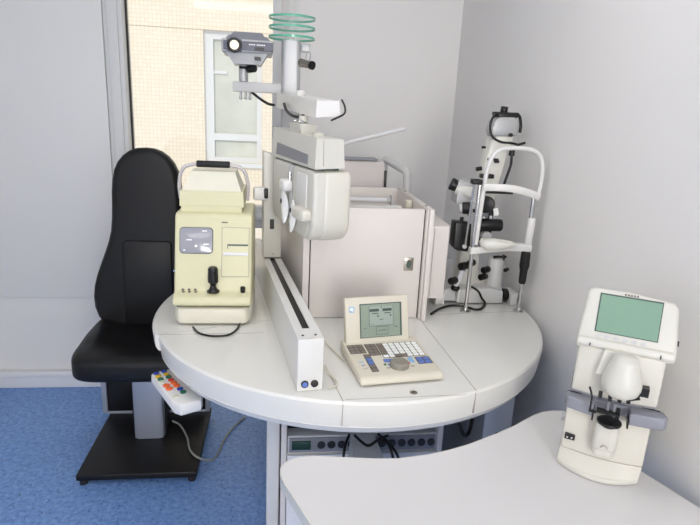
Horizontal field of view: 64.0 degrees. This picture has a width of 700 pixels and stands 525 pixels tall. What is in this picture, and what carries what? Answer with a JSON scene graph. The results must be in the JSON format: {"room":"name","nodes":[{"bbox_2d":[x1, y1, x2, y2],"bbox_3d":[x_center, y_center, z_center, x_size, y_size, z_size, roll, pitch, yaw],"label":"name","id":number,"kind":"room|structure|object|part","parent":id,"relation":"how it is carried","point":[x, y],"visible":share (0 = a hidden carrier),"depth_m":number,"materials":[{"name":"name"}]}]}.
{"room":"examination room","nodes":[
{"label":"examination room","id":0,"kind":"room"},
{"bbox_2d":[0,0,112,369],"bbox_3d":[-1.595,-0.592,2.819,0.790,2.600,0.156,1,15,-7],"label":"wall","id":1,"kind":"structure","parent":0,"point":[56,170],"depth_m":2.80,"materials":[{"name":"white paint"}]},
{"bbox_2d":[0,369,100,387],"bbox_3d":[-1.595,0.637,3.071,0.690,0.098,0.046,1,15,-7],"label":"baseboard","id":2,"kind":"structure","parent":1,"relation":"attached to","point":[16,378],"depth_m":3.05,"materials":[{"name":"paint"}]},
{"bbox_2d":[0,387,278,524],"bbox_3d":[-0.364,1.486,0.477,2.700,0.050,6.400,1,15,-7],"label":"floor","id":3,"kind":"structure","parent":0,"point":[47,434],"depth_m":2.38,"materials":[{"name":"blue carpet"}]},
{"bbox_2d":[71,147,211,484],"bbox_3d":[-0.900,0.207,2.399,0.516,1.348,0.549,1,15,-7],"label":"chair","id":4,"kind":"object","parent":3,"relation":"on","point":[139,438],"visible":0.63,"depth_m":2.46,"materials":[{"name":"black leather"}]},
{"bbox_3d":[-0.894,0.363,2.441,0.486,0.136,0.544,1,15,-7],"label":"seat","id":5,"kind":"part","parent":4,"relation":"part of","materials":[{"name":"black leather"}]},
{"bbox_3d":[-0.901,-0.098,2.518,0.492,0.824,0.135,1,15,-7],"label":"backrest","id":6,"kind":"part","parent":4,"relation":"part of","materials":[{"name":"black leather"}]},
{"bbox_3d":[-0.915,0.818,2.575,0.484,0.028,0.524,1,15,-7],"label":"plate","id":7,"kind":"part","parent":4,"relation":"part of","materials":[{"name":"black paint"}]},
{"bbox_2d":[122,240,172,324],"bbox_3d":[-0.903,0.092,2.516,0.212,0.388,0.050,1,15,-7],"label":"cushion","id":8,"kind":"object","parent":4,"relation":"on","point":[147,265],"depth_m":2.50,"materials":[{"name":"black leather"}]},
{"bbox_3d":[-0.956,0.640,2.771,0.511,0.208,0.044,1,15,-7],"label":"metal trim","id":9,"kind":"part","parent":4,"relation":"part of","materials":[{"name":"metal"}]},
{"bbox_2d":[172,416,245,460],"bbox_3d":[-0.612,0.813,2.635,0.367,0.081,0.322,-6,18,-30],"label":"cable","id":10,"kind":"object","parent":3,"relation":"on","point":[244,417],"visible":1,"depth_m":2.59,"materials":[{"name":"grey plastic"}]},
{"bbox_2d":[152,272,542,524],"bbox_3d":[-0.024,0.571,2.202,1.384,0.833,1.381,1,15,-7],"label":"table","id":11,"kind":"object","parent":3,"relation":"on","point":[486,357],"visible":0.52,"depth_m":1.65,"materials":[{"name":"white laminate"}]},
{"bbox_2d":[151,369,202,415],"bbox_3d":[-0.533,0.385,1.720,0.084,0.056,0.244,-8,19,-35],"label":"remote control","id":12,"kind":"object","parent":11,"relation":"hanging from","point":[181,399],"visible":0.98,"depth_m":1.67,"materials":[{"name":"white plastic"}]},
{"bbox_2d":[172,160,254,323],"bbox_3d":[-0.476,-0.086,1.952,0.273,0.525,0.339,1,15,-7],"label":"autorefractor","id":13,"kind":"object","parent":11,"relation":"on","point":[214,283],"visible":1,"depth_m":1.87,"materials":[{"name":"beige plastic"}]},
{"bbox_3d":[-0.510,-0.073,1.860,0.105,0.081,0.023,1,15,-7],"label":"screen glass","id":14,"kind":"part","parent":13,"relation":"part of","materials":[{"name":"grey glass"}]},
{"bbox_3d":[-0.384,-0.034,1.879,0.091,0.161,0.046,1,15,-7],"label":"printer panel","id":15,"kind":"part","parent":13,"relation":"part of","materials":[{"name":"beige plastic"}]},
{"bbox_3d":[-0.359,0.091,1.875,0.017,0.020,0.021,1,15,-7],"label":"knob","id":16,"kind":"part","parent":13,"relation":"part of","materials":[{"name":"black plastic"}]},
{"bbox_2d":[192,323,239,336],"bbox_3d":[-0.423,0.220,1.822,0.162,0.007,0.105,-4,17,-24],"label":"cable","id":17,"kind":"object","parent":11,"relation":"on","point":[238,326],"visible":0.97,"depth_m":1.78,"materials":[{"name":"black plastic"}]},
{"bbox_2d":[253,150,323,390],"bbox_3d":[-0.257,-0.081,1.922,0.108,0.553,1.146,-1,16,-15],"label":"sliding rail","id":18,"kind":"object","parent":11,"relation":"on","point":[301,340],"visible":0.98,"depth_m":1.76,"materials":[{"name":"white metal"}]},
{"bbox_2d":[233,13,345,127],"bbox_3d":[-0.167,-0.441,2.121,0.320,1.148,0.828,-6,18,-30],"label":"stand","id":19,"kind":"object","parent":11,"relation":"on","point":[292,101],"visible":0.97,"depth_m":2.27,"materials":[{"name":"grey paint"}]},
{"bbox_2d":[221,31,273,81],"bbox_3d":[-0.412,-0.828,2.266,0.200,0.185,0.246,0,16,-9],"label":"projector","id":20,"kind":"object","parent":19,"relation":"on","point":[248,51],"visible":1,"depth_m":2.18,"materials":[{"name":"grey paint"}]},
{"bbox_3d":[-0.408,-0.782,2.261,0.069,0.032,0.041,7,16,15],"label":"clamp knob","id":21,"kind":"part","parent":20,"relation":"part of","materials":[{"name":"black plastic"}]},
{"bbox_3d":[-0.409,-0.904,2.258,0.174,0.034,0.200,0,16,-9],"label":"lid","id":22,"kind":"part","parent":20,"relation":"part of","materials":[{"name":"grey plastic"}]},
{"bbox_3d":[-0.393,-0.836,2.163,0.188,0.034,0.006,0,16,-9],"label":"panel","id":23,"kind":"part","parent":20,"relation":"part of","materials":[{"name":"grey plastic"}]},
{"bbox_3d":[-0.182,-0.619,2.053,0.034,0.022,0.034,1,15,-7],"label":"arm knob","id":24,"kind":"part","parent":19,"relation":"part of","materials":[{"name":"white ceramic"}]},
{"bbox_3d":[-0.164,-0.567,1.998,0.078,0.080,0.660,-2,16,-18],"label":"overhead arm","id":25,"kind":"part","parent":19,"relation":"part of","materials":[{"name":"white metal"}]},
{"bbox_2d":[272,116,404,239],"bbox_3d":[-0.022,-0.303,1.918,0.450,0.374,0.456,-4,17,-24],"label":"phoropter","id":26,"kind":"object","parent":19,"relation":"hanging from","point":[311,192],"visible":1,"depth_m":1.71,"materials":[{"name":"white plastic"}]},
{"bbox_3d":[-0.223,-0.251,1.957,0.040,0.208,0.203,-4,17,-24],"label":"casing","id":27,"kind":"part","parent":26,"relation":"part of","materials":[{"name":"white plastic"}]},
{"bbox_3d":[-0.151,-0.221,1.747,0.005,0.117,0.095,-4,17,-24],"label":"panel","id":28,"kind":"part","parent":26,"relation":"part of","materials":[{"name":"white plastic"}]},
{"bbox_3d":[-0.149,-0.151,1.726,0.040,0.040,0.110,-4,17,-24],"label":"lever","id":29,"kind":"part","parent":26,"relation":"part of","materials":[{"name":"white plastic"}]},
{"bbox_3d":[-0.130,-0.187,1.760,0.044,0.218,0.202,-4,17,-24],"label":"casing","id":30,"kind":"part","parent":26,"relation":"part of","materials":[{"name":"white plastic"}]},
{"bbox_3d":[-0.074,-0.185,1.767,0.096,0.222,0.172,-4,17,-24],"label":"casing","id":31,"kind":"part","parent":26,"relation":"part of","materials":[{"name":"white plastic"}]},
{"bbox_3d":[0.019,-0.418,1.922,0.358,0.105,0.015,-2,16,-17],"label":"point rod","id":32,"kind":"part","parent":26,"relation":"part of","materials":[{"name":"grey plastic"}]},
{"bbox_2d":[323,340,344,388],"bbox_3d":[-0.056,0.275,1.657,0.080,0.025,0.368,1,15,-7],"label":"cable","id":33,"kind":"object","parent":11,"relation":"on","point":[324,340],"visible":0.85,"depth_m":1.56,"materials":[{"name":"beige plastic"}]},
{"bbox_2d":[281,186,434,320],"bbox_3d":[-0.013,-0.062,2.175,0.522,0.406,0.545,1,15,-7],"label":"base cabinet","id":34,"kind":"object","parent":11,"relation":"on","point":[385,249],"visible":0.75,"depth_m":1.96,"materials":[{"name":"laminate"}]},
{"bbox_3d":[-0.223,-0.067,2.167,0.028,0.400,0.518,-2,16,-17],"label":"panel","id":35,"kind":"part","parent":34,"relation":"part of","materials":[{"name":"laminate"}]},
{"bbox_3d":[-0.042,-0.130,2.428,0.487,0.400,0.018,1,15,-7],"label":"panel","id":36,"kind":"part","parent":34,"relation":"part of","materials":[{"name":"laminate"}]},
{"bbox_3d":[0.055,0.004,1.963,0.389,0.396,0.018,1,15,-7],"label":"door","id":37,"kind":"part","parent":34,"relation":"part of","materials":[{"name":"laminate"}]},
{"bbox_3d":[0.206,0.005,1.971,0.033,0.047,0.004,1,15,-7],"label":"lock plate","id":38,"kind":"part","parent":34,"relation":"part of","materials":[{"name":"silver metal"}]},
{"bbox_3d":[0.236,-0.057,2.207,0.021,0.402,0.545,1,15,-7],"label":"panel","id":39,"kind":"part","parent":34,"relation":"part of","materials":[{"name":"laminate"}]},
{"bbox_2d":[427,215,449,297],"bbox_3d":[0.299,-0.033,2.149,0.088,0.271,0.263,1,15,-7],"label":"panel","id":40,"kind":"object","parent":34,"relation":"attached to","point":[441,229],"visible":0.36,"depth_m":2.03,"materials":[{"name":"plastic"}]},
{"bbox_2d":[340,156,411,192],"bbox_3d":[0.070,-0.218,2.530,0.372,0.524,0.181,1,15,-7],"label":"box","id":41,"kind":"object","parent":11,"relation":"on","point":[364,171],"visible":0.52,"depth_m":2.42,"materials":[{"name":"white plastic"}]},
{"bbox_3d":[0.018,-0.455,2.447,0.200,0.008,0.080,1,15,-7],"label":"panel","id":42,"kind":"part","parent":41,"relation":"part of","materials":[{"name":"grey plastic"}]},
{"bbox_3d":[0.033,-0.350,2.425,0.248,0.105,0.023,1,15,-7],"label":"edge trim","id":43,"kind":"part","parent":41,"relation":"part of","materials":[{"name":"black plastic"}]},
{"bbox_3d":[0.198,-0.261,2.524,0.122,0.426,0.161,1,15,-7],"label":"handle","id":44,"kind":"part","parent":41,"relation":"part of","materials":[{"name":"grey plastic"}]},
{"bbox_2d":[340,294,442,385],"bbox_3d":[0.115,0.216,1.630,0.240,0.172,0.264,-1,16,-15],"label":"control keypad","id":45,"kind":"object","parent":11,"relation":"on","point":[377,345],"visible":1,"depth_m":1.68,"materials":[{"name":"beige plastic"}]},
{"bbox_3d":[0.093,0.176,1.708,0.127,0.097,0.026,-2,16,-18],"label":"screen glass","id":46,"kind":"part","parent":45,"relation":"part of","materials":[{"name":"green glass"}]},
{"bbox_3d":[0.115,0.281,1.634,0.240,0.037,0.235,-1,16,-15],"label":"casing","id":47,"kind":"part","parent":45,"relation":"part of","materials":[{"name":"beige plastic"}]},
{"bbox_2d":[430,286,485,314],"bbox_3d":[0.416,0.137,2.129,0.278,0.088,0.072,-3,16,-21],"label":"cable","id":48,"kind":"object","parent":11,"relation":"on","point":[472,287],"visible":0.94,"depth_m":2.15,"materials":[{"name":"black plastic"}]},
{"bbox_2d":[457,418,473,436],"bbox_3d":[0.398,0.503,1.925,0.102,0.176,0.094,1,15,-7],"label":"cable","id":49,"kind":"object","parent":11,"relation":"hanging from","point":[463,434],"visible":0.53,"depth_m":1.91,"materials":[{"name":"black plastic"}]},
{"bbox_2d":[431,106,544,312],"bbox_3d":[0.502,-0.233,2.227,0.340,0.757,0.512,1,15,-7],"label":"lamp","id":50,"kind":"object","parent":11,"relation":"on","point":[475,198],"visible":1,"depth_m":2.15,"materials":[{"name":"white metal"}]},
{"bbox_3d":[0.398,0.070,2.160,0.034,0.028,0.028,-11,21,-41],"label":"knob","id":51,"kind":"part","parent":50,"relation":"part of","materials":[{"name":"black plastic"}]},
{"bbox_3d":[0.433,0.014,2.139,0.036,0.030,0.030,-10,20,-39],"label":"knob","id":52,"kind":"part","parent":50,"relation":"part of","materials":[{"name":"black plastic"}]},
{"bbox_3d":[0.438,-0.175,2.050,0.008,0.236,0.028,-1,16,-13],"label":"thin rod","id":53,"kind":"part","parent":50,"relation":"part of","materials":[{"name":"silver metal"}]},
{"bbox_3d":[0.497,0.005,2.269,0.133,0.162,0.060,1,15,-7],"label":"arm","id":54,"kind":"part","parent":50,"relation":"part of"},
{"bbox_3d":[0.452,-0.047,2.066,0.019,0.479,0.015,1,15,-7],"label":"post","id":55,"kind":"part","parent":50,"relation":"part of","materials":[{"name":"silver metal"}]},
{"bbox_3d":[0.523,0.056,2.204,0.036,0.026,0.026,-10,20,-39],"label":"knob","id":56,"kind":"part","parent":50,"relation":"part of","materials":[{"name":"black plastic"}]},
{"bbox_3d":[0.533,0.028,2.197,0.036,0.026,0.026,-10,20,-39],"label":"knob","id":57,"kind":"part","parent":50,"relation":"part of","materials":[{"name":"black plastic"}]},
{"bbox_3d":[0.659,-0.032,2.096,0.015,0.454,0.015,1,15,-7],"label":"post","id":58,"kind":"part","parent":50,"relation":"part of","materials":[{"name":"silver metal"}]},
{"bbox_2d":[279,424,443,524],"bbox_3d":[-0.003,0.624,2.212,0.538,0.727,0.704,1,15,-7],"label":"base cabinet","id":59,"kind":"object","parent":3,"relation":"on","point":[287,515],"depth_m":1.86,"materials":[{"name":"laminate"}]},
{"bbox_2d":[292,441,310,449],"bbox_3d":[-0.159,0.595,1.821,0.062,0.032,0.007,1,15,-7],"label":"rocker switch","id":60,"kind":"object","parent":59,"relation":"attached to","point":[296,445],"depth_m":1.82,"materials":[{"name":"green plastic"}]},
{"bbox_2d":[317,441,324,448],"bbox_3d":[-0.094,0.596,1.829,0.027,0.027,0.008,1,15,-7],"label":"socket","id":61,"kind":"object","parent":59,"relation":"attached to","point":[320,444],"depth_m":1.83,"materials":[{"name":"black plastic"}]},
{"bbox_2d":[327,441,335,448],"bbox_3d":[-0.061,0.596,1.833,0.027,0.027,0.008,1,15,-7],"label":"socket","id":62,"kind":"object","parent":59,"relation":"attached to","point":[330,444],"depth_m":1.83,"materials":[{"name":"black plastic"}]},
{"bbox_2d":[338,441,344,447],"bbox_3d":[-0.028,0.597,1.838,0.027,0.027,0.008,1,15,-7],"label":"socket","id":63,"kind":"object","parent":59,"relation":"attached to","point":[340,443],"depth_m":1.83,"materials":[{"name":"black plastic"}]},
{"bbox_3d":[0.032,0.825,1.914,0.498,0.402,0.018,1,15,-7],"label":"door","id":64,"kind":"part","parent":59,"relation":"part of","materials":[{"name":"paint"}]},
{"bbox_3d":[0.041,0.591,1.871,0.498,0.063,0.058,1,15,-7],"label":"power strip","id":65,"kind":"part","parent":59,"relation":"part of","materials":[{"name":"grey metal"}]},
{"bbox_2d":[342,433,399,457],"bbox_3d":[0.068,0.680,1.786,0.214,0.253,0.155,1,15,-7],"label":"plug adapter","id":66,"kind":"object","parent":59,"relation":"attached to","point":[363,445],"visible":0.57,"depth_m":1.78,"materials":[{"name":"grey plastic"}]},
{"bbox_2d":[378,440,385,446],"bbox_3d":[0.105,0.599,1.855,0.027,0.027,0.008,1,15,-7],"label":"socket","id":67,"kind":"object","parent":59,"relation":"attached to","point":[381,443],"depth_m":1.85,"materials":[{"name":"black plastic"}]},
{"bbox_2d":[389,439,395,445],"bbox_3d":[0.139,0.599,1.859,0.027,0.027,0.008,1,15,-7],"label":"socket","id":68,"kind":"object","parent":59,"relation":"attached to","point":[393,441],"depth_m":1.86,"materials":[{"name":"black plastic"}]},
{"bbox_2d":[398,439,405,446],"bbox_3d":[0.172,0.600,1.863,0.027,0.027,0.008,1,15,-7],"label":"socket","id":69,"kind":"object","parent":59,"relation":"attached to","point":[401,442],"depth_m":1.86,"materials":[{"name":"black plastic"}]},
{"bbox_2d":[407,439,415,445],"bbox_3d":[0.205,0.600,1.867,0.027,0.027,0.008,1,15,-7],"label":"socket","id":70,"kind":"object","parent":59,"relation":"attached to","point":[410,442],"depth_m":1.86,"materials":[{"name":"black plastic"}]},
{"bbox_2d":[417,439,424,445],"bbox_3d":[0.238,0.601,1.871,0.027,0.027,0.008,1,15,-7],"label":"socket","id":71,"kind":"object","parent":59,"relation":"attached to","point":[420,442],"depth_m":1.87,"materials":[{"name":"black plastic"}]},
{"bbox_2d":[427,438,434,445],"bbox_3d":[0.272,0.601,1.876,0.027,0.027,0.008,1,15,-7],"label":"socket","id":72,"kind":"object","parent":59,"relation":"attached to","point":[430,441],"depth_m":1.87,"materials":[{"name":"black plastic"}]},
{"bbox_2d":[280,410,699,524],"bbox_3d":[0.317,0.897,1.273,0.956,0.728,0.886,1,15,-7],"label":"desk","id":73,"kind":"object","parent":3,"relation":"on","point":[513,475],"visible":0.93,"depth_m":1.27,"materials":[{"name":"laminate"}]},
{"bbox_2d":[557,287,679,484],"bbox_3d":[0.632,0.287,1.325,0.217,0.448,0.228,10,17,24],"label":"lensmeter","id":74,"kind":"object","parent":73,"relation":"on","point":[625,341],"visible":1,"depth_m":1.28,"materials":[{"name":"white plastic"}]},
{"bbox_3d":[0.539,0.388,1.412,0.010,0.020,0.020,10,17,24],"label":"knob","id":75,"kind":"part","parent":74,"relation":"part of","materials":[{"name":"grey plastic"}]},
{"bbox_2d":[564,432,574,440],"bbox_3d":[0.533,0.421,1.358,0.023,0.012,0.013,10,17,24],"label":"switch","id":76,"kind":"object","parent":74,"relation":"attached to","point":[568,436],"depth_m":1.35,"materials":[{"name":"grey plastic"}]},
{"bbox_3d":[0.549,0.312,1.270,0.012,0.057,0.027,-11,21,-41],"label":"marking lever","id":77,"kind":"part","parent":74,"relation":"part of","materials":[{"name":"black plastic"}]},
{"bbox_3d":[0.619,0.491,1.403,0.182,0.014,0.192,10,17,24],"label":"plate","id":78,"kind":"part","parent":74,"relation":"part of","materials":[{"name":"white plastic"}]},
{"bbox_3d":[0.584,0.349,1.272,0.048,0.047,0.028,10,17,24],"label":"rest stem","id":79,"kind":"part","parent":74,"relation":"part of","materials":[{"name":"black plastic"}]},
{"bbox_3d":[0.629,0.124,1.263,0.125,0.080,0.031,10,17,24],"label":"screen glass","id":80,"kind":"part","parent":74,"relation":"part of","materials":[{"name":"green glass"}]},
{"bbox_2d":[282,0,463,220],"bbox_3d":[0.121,-0.622,3.234,1.100,2.600,0.110,1,15,-7],"label":"wall","id":81,"kind":"structure","parent":0,"point":[393,64],"depth_m":3.07,"materials":[{"name":"paint"}]},
{"bbox_2d":[444,0,699,507],"bbox_3d":[0.982,0.215,0.338,0.100,2.600,6.300,1,15,-7],"label":"wall","id":82,"kind":"structure","parent":0,"point":[607,92],"depth_m":1.74,"materials":[{"name":"paint"}]},
{"label":"outside","id":83,"kind":"structure","parent":0,"visible":0},
{"bbox_2d":[102,0,281,239],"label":"window","id":84,"kind":"structure","parent":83,"point":[186,107],"depth_m":7.47,"materials":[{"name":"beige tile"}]}
]}

